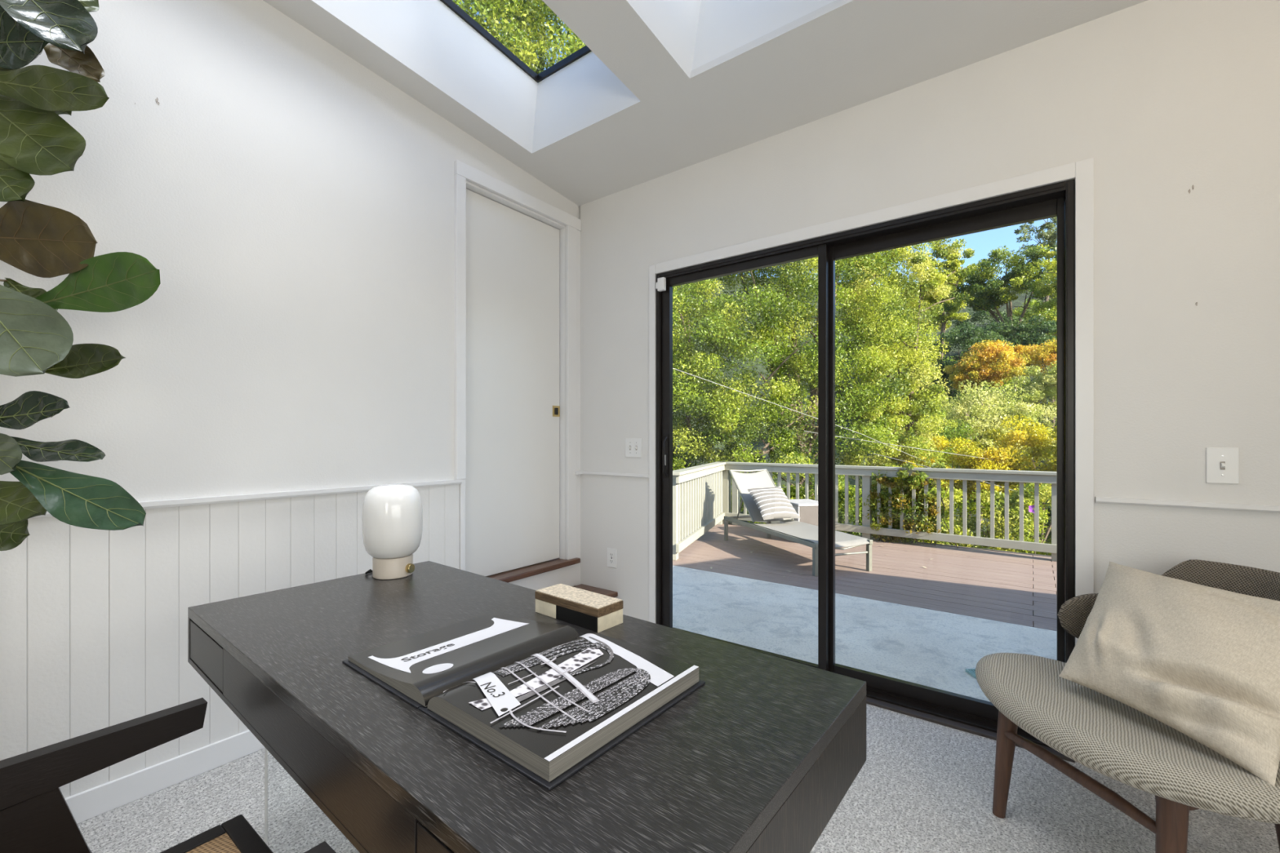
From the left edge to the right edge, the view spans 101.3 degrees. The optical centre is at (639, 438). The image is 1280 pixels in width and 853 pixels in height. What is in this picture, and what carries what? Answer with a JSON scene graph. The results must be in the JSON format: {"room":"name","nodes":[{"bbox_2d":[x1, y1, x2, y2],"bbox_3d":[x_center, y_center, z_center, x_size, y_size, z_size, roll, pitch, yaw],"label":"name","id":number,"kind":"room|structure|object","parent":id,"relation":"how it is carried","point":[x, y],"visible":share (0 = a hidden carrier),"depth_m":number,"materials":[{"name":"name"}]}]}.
{"room":"home office","nodes":[
{"label":"home office","id":0,"kind":"room"},
{"bbox_2d":[0,0,580,798],"bbox_3d":[-1.755,-0.530,1.611,0.152,3.360,4.680,0,0,37],"label":"wall","id":1,"kind":"structure","parent":0,"point":[293,206],"depth_m":1.87,"materials":[{"name":"paint"}]},
{"bbox_2d":[64,729,264,823],"bbox_3d":[-1.956,1.107,1.216,0.022,0.086,3.527,0,0,37],"label":"baseboard","id":2,"kind":"structure","parent":1,"relation":"attached to","point":[87,804],"depth_m":1.72,"materials":[{"name":"paint"}]},
{"bbox_2d":[30,479,462,518],"bbox_3d":[-1.953,0.214,1.215,0.028,0.023,3.528,0,0,37],"label":"trim","id":3,"kind":"structure","parent":1,"relation":"attached to","point":[246,497],"depth_m":1.95,"materials":[{"name":"paint"}]},
{"bbox_2d":[465,181,565,576],"bbox_3d":[-0.730,-0.274,2.989,0.133,2.097,0.749,0,0,37],"label":"door","id":4,"kind":"structure","parent":1,"relation":"in","point":[515,481],"depth_m":2.98,"materials":[{"name":"paint"}]},
{"bbox_2d":[454,160,582,586],"bbox_3d":[-0.640,-0.117,2.963,0.042,2.534,0.899,0,0,37],"label":"trim","id":5,"kind":"structure","parent":1,"relation":"attached to","point":[464,172],"depth_m":3.00,"materials":[{"name":"paint"}]},
{"bbox_2d":[76,703,1279,852],"bbox_3d":[-0.311,1.210,0.409,4.000,0.120,4.600,0,0,37],"label":"floor","id":6,"kind":"structure","parent":0,"point":[922,786],"depth_m":1.61,"materials":[{"name":"carpet"}]},
{"bbox_2d":[0,0,160,551],"bbox_3d":[-1.505,-0.110,1.244,0.732,2.521,0.386,0,0,-5],"label":"fiddle leaf fig","id":7,"kind":"object","parent":6,"relation":"on","point":[37,239],"visible":1,"depth_m":1.25,"materials":[{"name":"leaf foliage"},{"name":"bark"},{"name":"clay"}]},
{"bbox_2d":[0,697,336,852],"bbox_3d":[-0.764,0.745,0.607,0.608,0.810,0.655,0,0,37],"label":"desk chair","id":8,"kind":"object","parent":6,"relation":"on","point":[36,816],"visible":1,"depth_m":0.85,"materials":[{"name":"wicker"}]},
{"bbox_2d":[187,560,866,852],"bbox_3d":[-0.350,0.775,1.057,1.367,0.750,0.610,0,0,39],"label":"desk","id":9,"kind":"object","parent":6,"relation":"on","point":[761,757],"visible":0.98,"depth_m":0.72,"materials":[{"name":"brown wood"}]},
{"bbox_2d":[361,484,422,579],"bbox_3d":[-0.728,0.267,1.547,0.161,0.266,0.175,0,0,-33],"label":"table lamp","id":10,"kind":"object","parent":9,"relation":"on","point":[392,522],"visible":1,"depth_m":1.49,"materials":[{"name":"white glass"}]},
{"bbox_2d":[342,609,705,791],"bbox_3d":[-0.213,0.383,0.898,0.550,0.034,0.336,0,0,39],"label":"open book","id":11,"kind":"object","parent":9,"relation":"on","point":[546,700],"visible":1,"depth_m":0.80,"materials":[{"name":"paper"},{"name":"cardboard"}]},
{"bbox_2d":[422,662,453,673],"bbox_3d":[-0.332,0.377,0.864,0.046,0.007,0.048,0,0,39],"label":"print","id":12,"kind":"object","parent":11,"relation":"on","point":[434,668],"depth_m":0.86},
{"bbox_2d":[368,617,528,672],"bbox_3d":[-0.343,0.385,1.003,0.138,0.007,0.285,0,0,39],"label":"print","id":13,"kind":"object","parent":11,"relation":"on","point":[420,655],"depth_m":0.98},
{"bbox_2d":[473,671,520,715],"bbox_3d":[-0.215,0.370,0.768,0.133,0.008,0.076,0,0,39],"label":"print","id":14,"kind":"object","parent":11,"relation":"on","point":[495,693],"depth_m":0.75},
{"bbox_2d":[500,707,507,711],"bbox_3d":[-0.184,0.368,0.713,0.010,0.001,0.010,0,0,39],"label":"print","id":15,"kind":"object","parent":11,"relation":"on","point":[502,709],"depth_m":0.71},
{"bbox_2d":[489,685,559,723],"bbox_3d":[-0.157,0.369,0.733,0.009,0.001,0.126,0,0,39],"label":"print","id":16,"kind":"object","parent":11,"relation":"on","point":[515,708],"depth_m":0.73},
{"bbox_2d":[506,644,563,668],"bbox_3d":[-0.177,0.368,0.889,0.006,0.001,0.130,0,0,39],"label":"print","id":17,"kind":"object","parent":11,"relation":"on","point":[535,657],"depth_m":0.88},
{"bbox_2d":[468,647,603,710],"bbox_3d":[-0.146,0.369,0.822,0.044,0.001,0.254,0,0,39],"label":"print","id":18,"kind":"object","parent":11,"relation":"on","point":[499,695],"depth_m":0.80},
{"bbox_2d":[509,709,566,732],"bbox_3d":[-0.141,0.369,0.683,0.103,0.002,0.020,0,0,33],"label":"print","id":19,"kind":"object","parent":11,"relation":"on","point":[520,720],"depth_m":0.69},
{"bbox_2d":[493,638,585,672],"bbox_3d":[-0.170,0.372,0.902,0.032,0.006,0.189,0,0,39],"label":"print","id":20,"kind":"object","parent":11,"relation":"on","point":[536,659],"depth_m":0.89},
{"bbox_2d":[502,666,576,719],"bbox_3d":[-0.157,0.371,0.774,0.217,0.008,0.043,0,0,39],"label":"print","id":21,"kind":"object","parent":11,"relation":"on","point":[544,695],"depth_m":0.76},
{"bbox_2d":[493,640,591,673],"bbox_3d":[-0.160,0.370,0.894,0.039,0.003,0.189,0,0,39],"label":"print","id":22,"kind":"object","parent":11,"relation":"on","point":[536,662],"depth_m":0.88},
{"bbox_2d":[496,642,596,674],"bbox_3d":[-0.150,0.369,0.886,0.045,0.001,0.189,0,0,39],"label":"print","id":23,"kind":"object","parent":11,"relation":"on","point":[543,662],"depth_m":0.88},
{"bbox_2d":[541,657,556,664],"bbox_3d":[-0.150,0.367,0.867,0.007,0.001,0.033,0,0,39],"label":"print","id":24,"kind":"object","parent":11,"relation":"on","point":[553,659],"depth_m":0.87},
{"bbox_2d":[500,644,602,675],"bbox_3d":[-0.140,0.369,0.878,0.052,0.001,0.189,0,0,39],"label":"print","id":25,"kind":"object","parent":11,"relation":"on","point":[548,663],"depth_m":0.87},
{"bbox_2d":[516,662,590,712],"bbox_3d":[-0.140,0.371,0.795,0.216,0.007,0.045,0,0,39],"label":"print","id":26,"kind":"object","parent":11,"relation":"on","point":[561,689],"depth_m":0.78},
{"bbox_2d":[515,660,596,702],"bbox_3d":[-0.131,0.370,0.796,0.012,0.001,0.200,0,0,39],"label":"print","id":27,"kind":"object","parent":11,"relation":"on","point":[563,677],"depth_m":0.80},
{"bbox_2d":[555,667,571,675],"bbox_3d":[-0.119,0.368,0.828,0.007,0.001,0.033,0,0,39],"label":"print","id":28,"kind":"object","parent":11,"relation":"on","point":[570,668],"depth_m":0.83},
{"bbox_2d":[531,653,599,702],"bbox_3d":[-0.123,0.370,0.822,0.205,0.006,0.064,0,0,39],"label":"print","id":29,"kind":"object","parent":11,"relation":"on","point":[576,682],"depth_m":0.81},
{"bbox_2d":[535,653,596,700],"bbox_3d":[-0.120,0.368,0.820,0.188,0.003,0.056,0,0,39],"label":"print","id":30,"kind":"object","parent":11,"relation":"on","point":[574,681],"depth_m":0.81},
{"bbox_2d":[498,667,650,727],"bbox_3d":[-0.071,0.371,0.746,0.086,0.001,0.248,0,0,39],"label":"print","id":31,"kind":"object","parent":11,"relation":"on","point":[592,700],"depth_m":0.74},
{"bbox_2d":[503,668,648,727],"bbox_3d":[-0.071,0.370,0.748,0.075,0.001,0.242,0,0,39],"label":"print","id":32,"kind":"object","parent":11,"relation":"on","point":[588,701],"depth_m":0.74},
{"bbox_2d":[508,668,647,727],"bbox_3d":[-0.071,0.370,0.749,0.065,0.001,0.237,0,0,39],"label":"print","id":33,"kind":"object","parent":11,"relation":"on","point":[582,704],"depth_m":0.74},
{"bbox_2d":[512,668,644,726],"bbox_3d":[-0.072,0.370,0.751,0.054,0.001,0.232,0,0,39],"label":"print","id":34,"kind":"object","parent":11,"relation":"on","point":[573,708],"depth_m":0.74},
{"bbox_2d":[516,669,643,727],"bbox_3d":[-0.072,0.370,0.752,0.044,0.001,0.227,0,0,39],"label":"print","id":35,"kind":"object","parent":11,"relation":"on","point":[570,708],"depth_m":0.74},
{"bbox_2d":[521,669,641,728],"bbox_3d":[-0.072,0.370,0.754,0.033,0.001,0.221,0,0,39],"label":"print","id":36,"kind":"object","parent":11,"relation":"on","point":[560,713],"depth_m":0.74},
{"bbox_2d":[526,669,639,730],"bbox_3d":[-0.072,0.370,0.756,0.023,0.001,0.216,0,0,39],"label":"print","id":37,"kind":"object","parent":11,"relation":"on","point":[553,717],"depth_m":0.74},
{"bbox_2d":[558,641,613,679],"bbox_3d":[-0.077,0.369,0.872,0.054,0.001,0.156,0,0,18],"label":"print","id":38,"kind":"object","parent":11,"relation":"on","point":[587,660],"depth_m":0.87},
{"bbox_2d":[588,636,613,662],"bbox_3d":[-0.064,0.369,0.926,0.023,0.002,0.118,0,0,-22],"label":"print","id":39,"kind":"object","parent":11,"relation":"on","point":[600,649],"depth_m":0.92},
{"bbox_2d":[544,665,697,761],"bbox_3d":[-0.008,0.372,0.735,0.009,0.001,0.322,0,0,39],"label":"print","id":40,"kind":"object","parent":11,"relation":"on","point":[566,748],"depth_m":0.71},
{"bbox_2d":[577,633,674,686],"bbox_3d":[-0.044,0.382,0.905,0.254,0.026,0.092,0,0,39],"label":"print","id":41,"kind":"object","parent":11,"relation":"on","point":[642,666],"depth_m":0.88},
{"bbox_2d":[534,583,622,632],"bbox_3d":[-0.140,0.375,1.177,0.204,0.050,0.078,0,0,40],"label":"trinket box","id":42,"kind":"object","parent":9,"relation":"on","point":[594,611],"visible":1,"depth_m":1.14,"materials":[{"name":"brown wood"}]},
{"bbox_2d":[486,557,617,597],"bbox_3d":[-0.559,0.948,2.923,0.427,0.405,0.863,0,0,37],"label":"steps","id":43,"kind":"structure","parent":6,"relation":"on","point":[536,576],"depth_m":3.09,"materials":[{"name":"brown wood"}]},
{"bbox_2d":[975,559,1279,852],"bbox_3d":[1.384,0.758,1.414,0.751,0.787,0.736,0,0,-8],"label":"lounge chair","id":44,"kind":"object","parent":6,"relation":"on","point":[1107,735],"visible":0.51,"depth_m":1.31,"materials":[{"name":"grey fabric"}]},
{"bbox_2d":[1058,561,1279,786],"bbox_3d":[1.376,0.544,1.365,0.308,0.318,0.583,0,0,-7],"label":"throw pillow","id":45,"kind":"object","parent":44,"relation":"on","point":[1201,661],"visible":1,"depth_m":1.26,"materials":[{"name":"fabric"}]},
{"bbox_2d":[262,0,1147,205],"bbox_3d":[-0.256,-1.764,0.493,3.612,0.574,4.400,0,0,37],"label":"ceiling","id":46,"kind":"structure","parent":0,"point":[663,87],"depth_m":2.21,"materials":[{"name":"paint"}]},
{"bbox_2d":[440,0,591,83],"bbox_3d":[-0.912,-1.968,1.760,0.568,0.225,2.027,0,0,37],"label":"window","id":47,"kind":"structure","parent":46,"relation":"attached to","point":[452,6],"depth_m":2.56,"materials":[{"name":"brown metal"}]},
{"bbox_2d":[580,0,1279,646],"bbox_3d":[1.162,-0.314,2.267,3.740,2.927,0.141,0,0,37],"label":"wall","id":48,"kind":"structure","parent":0,"point":[1175,104],"depth_m":1.82,"materials":[{"name":"paint"}]},
{"bbox_2d":[607,547,617,568],"bbox_3d":[-0.170,0.719,3.167,0.074,0.114,0.009,0,0,37],"label":"wall outlet","id":49,"kind":"object","parent":48,"relation":"attached to","point":[611,553],"visible":1,"depth_m":3.16,"materials":[{"name":"plastic"}]},
{"bbox_2d":[582,471,648,478],"bbox_3d":[-0.154,0.214,3.150,0.515,0.020,0.018,0,0,37],"label":"trim","id":50,"kind":"structure","parent":48,"relation":"attached to","point":[604,473],"depth_m":3.13,"materials":[{"name":"paint"}]},
{"bbox_2d":[625,438,641,457],"bbox_3d":[-0.042,0.053,3.066,0.116,0.112,0.018,0,0,37],"label":"light switch","id":51,"kind":"object","parent":48,"relation":"attached to","point":[633,446],"visible":1,"depth_m":3.07,"materials":[{"name":"plastic"}]},
{"bbox_2d":[656,179,1075,762],"bbox_3d":[0.855,0.110,2.471,1.831,2.084,0.151,0,0,37],"label":"door","id":52,"kind":"structure","parent":48,"relation":"in","point":[978,717],"depth_m":2.32,"materials":[{"name":"black metal"}]},
{"bbox_2d":[655,277,666,292],"bbox_3d":[0.113,-0.862,2.942,0.064,0.072,0.024,0,0,37],"label":"sensor","id":53,"kind":"object","parent":52,"relation":"attached to","point":[660,285],"visible":1,"depth_m":2.93,"materials":[{"name":"plastic"}]},
{"bbox_2d":[648,157,1093,644],"bbox_3d":[0.825,0.081,2.425,1.926,2.138,0.010,0,0,37],"label":"trim","id":54,"kind":"structure","parent":48,"relation":"attached to","point":[1082,171],"depth_m":1.88,"materials":[{"name":"paint"}]},
{"bbox_2d":[1095,496,1279,512],"bbox_3d":[2.050,0.214,1.506,1.126,0.020,0.018,0,0,37],"label":"trim","id":55,"kind":"structure","parent":48,"relation":"attached to","point":[1242,507],"depth_m":1.70,"materials":[{"name":"paint"}]},
{"bbox_2d":[1205,447,1239,484],"bbox_3d":[1.843,0.085,1.660,0.071,0.114,0.018,0,0,37],"label":"light switch","id":56,"kind":"object","parent":48,"relation":"attached to","point":[1222,464],"visible":1,"depth_m":1.66,"materials":[{"name":"plastic"}]},
{"label":"outside","id":57,"kind":"structure","parent":0,"visible":0},
{"bbox_2d":[672,522,1056,631],"bbox_3d":[3.635,1.363,4.320,8.750,0.274,2.692,0,0,37],"label":"deck","id":58,"kind":"object","parent":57,"point":[1015,588],"visible":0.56,"depth_m":4.85,"materials":[{"name":"brown wood"}]},
{"bbox_2d":[672,461,725,559],"bbox_3d":[0.766,0.782,6.461,0.150,0.895,2.575,0,0,20],"label":"deck railing","id":59,"kind":"object","parent":58,"relation":"on","point":[697,491],"visible":0.97,"depth_m":6.08,"materials":[{"name":"paint"}]},
{"bbox_2d":[724,468,872,576],"bbox_3d":[1.587,0.802,5.622,0.626,0.855,1.787,0,0,-18],"label":"sun lounger","id":60,"kind":"object","parent":58,"relation":"on","point":[802,533],"visible":0.77,"depth_m":5.64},
{"bbox_2d":[746,486,799,519],"bbox_3d":[1.492,0.718,5.882,0.470,0.325,0.365,0,0,-18],"label":"striped pillow","id":61,"kind":"object","parent":60,"relation":"on","point":[772,503],"visible":1,"depth_m":5.80,"materials":[{"name":"fabric"}]},
{"bbox_2d":[779,498,817,525],"bbox_3d":[2.001,0.998,6.420,0.400,0.465,0.480,0,0,-11],"label":"side table","id":62,"kind":"object","parent":58,"relation":"on","point":[806,509],"visible":0.16,"depth_m":6.18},
{"bbox_2d":[720,461,1056,560],"bbox_3d":[2.785,0.782,6.384,4.141,0.895,0.150,0,0,38],"label":"deck railing","id":63,"kind":"object","parent":58,"relation":"on","point":[1037,477],"visible":0.62,"depth_m":5.92,"materials":[{"name":"paint"}]},
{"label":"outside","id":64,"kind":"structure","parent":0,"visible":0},
{"bbox_2d":[672,275,1055,554],"bbox_3d":[21.952,-12.872,29.090,95.000,33.065,92.000,0,0,37],"label":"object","id":65,"kind":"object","parent":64,"point":[1020,300],"depth_m":35.04,"materials":[{"name":"plant"}]},
{"bbox_2d":[442,0,586,79],"bbox_3d":[-2.256,-3.014,9.082,4.547,11.665,4.379,0,0,-18],"label":"tree","id":66,"kind":"object","parent":65,"relation":"on","point":[524,16],"visible":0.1,"depth_m":7.78,"materials":[{"name":"green plant"}]},
{"bbox_2d":[672,277,755,511],"bbox_3d":[0.350,-0.611,9.245,3.287,7.001,2.549,0,0,16],"label":"tree","id":67,"kind":"object","parent":65,"relation":"on","point":[690,404],"visible":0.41,"depth_m":8.55,"materials":[{"name":"green plant"}]},
{"bbox_2d":[684,248,918,524],"bbox_3d":[2.559,-1.181,9.666,5.151,8.913,4.334,0,0,24],"label":"tree","id":68,"kind":"object","parent":65,"relation":"on","point":[771,308],"visible":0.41,"depth_m":8.95,"materials":[{"name":"green plant"}]},
{"bbox_2d":[758,476,862,536],"bbox_3d":[2.613,1.687,7.851,1.788,2.426,1.377,0,0,16],"label":"shrub","id":69,"kind":"object","parent":65,"relation":"on","point":[793,489],"visible":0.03,"depth_m":7.96,"materials":[{"name":"green plant"}]},
{"bbox_2d":[813,460,911,508],"bbox_3d":[6.584,1.652,14.993,3.173,2.152,2.109,0,0,37],"label":"bush","id":70,"kind":"object","parent":65,"relation":"on","point":[864,464],"visible":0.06,"depth_m":14.97,"materials":[{"name":"green plant"}]},
{"bbox_2d":[838,484,909,540],"bbox_3d":[3.242,1.788,7.501,1.622,2.303,1.292,0,0,14],"label":"shrub","id":71,"kind":"object","parent":65,"relation":"on","point":[851,490],"visible":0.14,"depth_m":7.36,"materials":[{"name":"green plant"}]},
{"bbox_2d":[840,368,935,428],"bbox_3d":[12.726,-1.641,26.209,5.762,3.904,4.032,0,0,37],"label":"bush","id":72,"kind":"object","parent":65,"relation":"on","point":[880,369],"visible":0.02,"depth_m":25.64,"materials":[{"name":"green plant"}]},
{"bbox_2d":[835,240,955,478],"bbox_3d":[4.836,-0.453,10.042,2.772,8.327,3.245,0,0,-2],"label":"tree","id":73,"kind":"object","parent":65,"relation":"on","point":[916,368],"visible":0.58,"depth_m":9.60,"materials":[{"name":"green plant"}]},
{"bbox_2d":[853,335,945,372],"bbox_3d":[16.995,-5.326,35.169,4.180,3.510,4.992,0,0,-32],"label":"bush","id":74,"kind":"object","parent":65,"relation":"on","point":[918,335],"visible":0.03,"depth_m":34.39,"materials":[{"name":"green plant"}]},
{"bbox_2d":[860,461,959,548],"bbox_3d":[3.146,1.511,6.173,1.057,2.482,0.577,0,0,37],"label":"bush","id":75,"kind":"object","parent":65,"relation":"on","point":[917,481],"visible":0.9,"depth_m":6.11,"materials":[{"name":"green plant"}]},
{"bbox_2d":[869,409,984,497],"bbox_3d":[6.532,1.142,11.823,2.198,3.697,2.193,0,0,-31],"label":"shrub","id":76,"kind":"object","parent":65,"relation":"on","point":[951,427],"visible":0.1,"depth_m":11.57,"materials":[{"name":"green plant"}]},
{"bbox_2d":[875,480,981,547],"bbox_3d":[4.107,1.793,7.452,1.470,2.478,1.550,0,0,2],"label":"shrub","id":77,"kind":"object","parent":65,"relation":"on","point":[957,530],"visible":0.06,"depth_m":6.96,"materials":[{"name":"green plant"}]},
{"bbox_2d":[899,238,977,359],"bbox_3d":[18.342,-8.307,32.703,3.423,9.080,4.571,0,0,-10],"label":"tree","id":78,"kind":"object","parent":65,"relation":"on","point":[951,255],"visible":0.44,"depth_m":31.97,"materials":[{"name":"green plant"}]},
{"bbox_2d":[897,465,1019,506],"bbox_3d":[9.423,1.179,15.587,2.434,2.100,3.140,0,0,-35],"label":"bush","id":79,"kind":"object","parent":65,"relation":"on","point":[958,503],"visible":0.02,"depth_m":15.74,"materials":[{"name":"green plant"}]},
{"bbox_2d":[886,435,1031,522],"bbox_3d":[5.577,1.708,9.431,2.292,3.570,1.449,0,0,18],"label":"shrub","id":80,"kind":"object","parent":65,"relation":"on","point":[973,448],"visible":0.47,"depth_m":9.15,"materials":[{"name":"plant"}]},
{"bbox_2d":[913,324,1016,422],"bbox_3d":[11.647,-1.164,18.987,3.411,5.944,2.370,0,0,10],"label":"shrub","id":81,"kind":"object","parent":65,"relation":"on","point":[966,339],"visible":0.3,"depth_m":18.66,"materials":[{"name":"green plant"}]},
{"bbox_2d":[915,351,1043,421],"bbox_3d":[14.762,-2.176,23.221,5.408,3.708,3.711,0,0,37],"label":"bush","id":82,"kind":"object","parent":65,"relation":"on","point":[947,358],"visible":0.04,"depth_m":22.83,"materials":[{"name":"green plant"}]},
{"bbox_2d":[911,379,1056,526],"bbox_3d":[8.271,0.418,12.834,3.435,3.746,2.476,0,0,37],"label":"shrub","id":83,"kind":"object","parent":65,"relation":"on","point":[980,425],"visible":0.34,"depth_m":12.44,"materials":[{"name":"green plant"}]},
{"bbox_2d":[942,339,1031,431],"bbox_3d":[11.232,-0.481,17.077,2.391,5.409,1.898,0,0,37],"label":"shrub","id":84,"kind":"object","parent":65,"relation":"on","point":[978,371],"visible":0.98,"depth_m":16.64,"materials":[{"name":"orange plant"}]},
{"bbox_2d":[945,307,1035,352],"bbox_3d":[23.504,-7.153,35.574,5.680,3.863,3.886,0,0,32],"label":"bush","id":85,"kind":"object","parent":65,"relation":"on","point":[975,318],"visible":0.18,"depth_m":35.80,"materials":[{"name":"green plant"}]},
{"bbox_2d":[933,488,1049,553],"bbox_3d":[4.882,1.900,7.161,2.010,2.425,1.352,0,0,37],"label":"shrub","id":86,"kind":"object","parent":65,"relation":"on","point":[985,495],"visible":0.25,"depth_m":6.89,"materials":[{"name":"green plant"}]},
{"bbox_2d":[940,244,1056,395],"bbox_3d":[19.171,-6.065,27.598,5.877,8.536,4.193,0,0,25],"label":"tree","id":87,"kind":"object","parent":65,"relation":"on","point":[993,293],"visible":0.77,"depth_m":27.08,"materials":[{"name":"green plant"}]},
{"bbox_2d":[955,413,1056,542],"bbox_3d":[6.804,1.514,8.879,2.707,3.954,1.515,0,0,34],"label":"shrub","id":88,"kind":"object","parent":65,"relation":"on","point":[1036,440],"visible":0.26,"depth_m":8.89,"materials":[{"name":"plant"}]},
{"bbox_2d":[962,314,1056,430],"bbox_3d":[14.724,-2.429,20.853,3.449,4.975,2.224,0,0,23],"label":"shrub","id":89,"kind":"object","parent":65,"relation":"on","point":[1024,335],"visible":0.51,"depth_m":20.24,"materials":[{"name":"green plant"}]},
{"bbox_2d":[967,482,1051,538],"bbox_3d":[10.297,1.857,13.861,3.028,2.007,2.319,0,0,37],"label":"bush","id":90,"kind":"object","parent":65,"relation":"on","point":[1049,519],"visible":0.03,"depth_m":13.25,"materials":[{"name":"green plant"}]},
{"bbox_2d":[980,482,1051,555],"bbox_3d":[5.520,1.777,6.960,1.589,2.528,1.577,0,0,-3],"label":"shrub","id":91,"kind":"object","parent":65,"relation":"on","point":[1044,495],"visible":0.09,"depth_m":7.03,"materials":[{"name":"green plant"}]},
{"bbox_2d":[991,360,1056,430],"bbox_3d":[11.910,-0.287,14.833,3.136,4.426,2.160,0,0,37],"label":"shrub","id":92,"kind":"object","parent":65,"relation":"on","point":[1036,388],"visible":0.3,"depth_m":14.89,"materials":[{"name":"green plant"}]},
{"bbox_2d":[1000,337,1056,465],"bbox_3d":[13.828,-0.992,17.844,2.047,4.774,2.692,0,0,-25],"label":"shrub","id":93,"kind":"object","parent":65,"relation":"on","point":[1036,353],"visible":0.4,"depth_m":17.82,"materials":[{"name":"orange plant"}]},
{"bbox_2d":[1004,297,1056,339],"bbox_3d":[26.383,-7.438,34.616,5.089,3.786,4.049,0,0,37],"label":"bush","id":94,"kind":"object","parent":65,"relation":"on","point":[1016,313],"visible":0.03,"depth_m":34.46,"materials":[{"name":"green plant"}]},
{"bbox_2d":[1028,504,1035,554],"bbox_3d":[4.295,1.733,5.726,0.093,2.034,0.039,0,0,37],"label":"flower","id":95,"kind":"object","parent":65,"relation":"on","point":[1030,507],"visible":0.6,"depth_m":5.73,"materials":[{"name":"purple plant"}]},
{"bbox_2d":[1013,217,1056,304],"bbox_3d":[32.419,-13.592,41.331,4.920,9.318,2.929,0,0,37],"label":"tree","id":96,"kind":"object","parent":65,"relation":"on","point":[1050,235],"visible":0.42,"depth_m":41.55,"materials":[{"name":"green plant"}]},
{"bbox_2d":[1014,375,1056,445],"bbox_3d":[17.333,-1.041,20.291,5.272,3.904,4.066,0,0,37],"label":"bush","id":97,"kind":"object","parent":65,"relation":"on","point":[1043,375],"visible":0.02,"depth_m":20.71,"materials":[{"name":"green plant"}]},
{"bbox_2d":[1023,250,1056,397],"bbox_3d":[18.732,-4.961,23.236,5.171,8.046,3.478,0,0,-4],"label":"tree","id":98,"kind":"object","parent":65,"relation":"on","point":[1050,313],"visible":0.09,"depth_m":23.61,"materials":[{"name":"green plant"}]},
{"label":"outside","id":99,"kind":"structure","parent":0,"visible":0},
{"bbox_2d":[672,368,931,464],"bbox_3d":[2.703,-0.225,7.776,9.225,2.758,1.658,0,0,-17],"label":"cable","id":100,"kind":"object","parent":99,"point":[673,368],"visible":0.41,"depth_m":7.15,"materials":[{"name":"black metal"}]},
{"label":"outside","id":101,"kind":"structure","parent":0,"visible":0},
{"bbox_2d":[672,564,1056,702],"bbox_3d":[2.318,1.365,2.554,8.750,0.270,1.702,0,0,37],"label":"patio","id":102,"kind":"structure","parent":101,"point":[932,648],"depth_m":3.40,"materials":[{"name":"concrete"}]},
{"bbox_2d":[965,668,976,678],"bbox_3d":[1.796,1.223,2.733,0.150,0.014,0.090,0,0,-1],"label":"drain grate","id":103,"kind":"object","parent":102,"relation":"on","point":[971,672],"visible":0.16,"depth_m":2.75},
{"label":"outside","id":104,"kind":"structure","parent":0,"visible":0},
{"bbox_2d":[805,431,996,460],"bbox_3d":[4.350,0.130,8.426,3.766,0.508,0.124,0,0,-14],"label":"cable","id":105,"kind":"object","parent":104,"point":[806,431],"visible":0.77,"depth_m":8.37,"materials":[{"name":"black metal"}]},
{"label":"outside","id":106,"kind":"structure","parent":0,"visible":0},
{"bbox_2d":[872,453,1048,500],"bbox_3d":[5.042,0.710,7.240,3.355,0.988,0.060,0,0,19],"label":"cable","id":107,"kind":"object","parent":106,"point":[873,453],"visible":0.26,"depth_m":7.60,"materials":[{"name":"black metal"}]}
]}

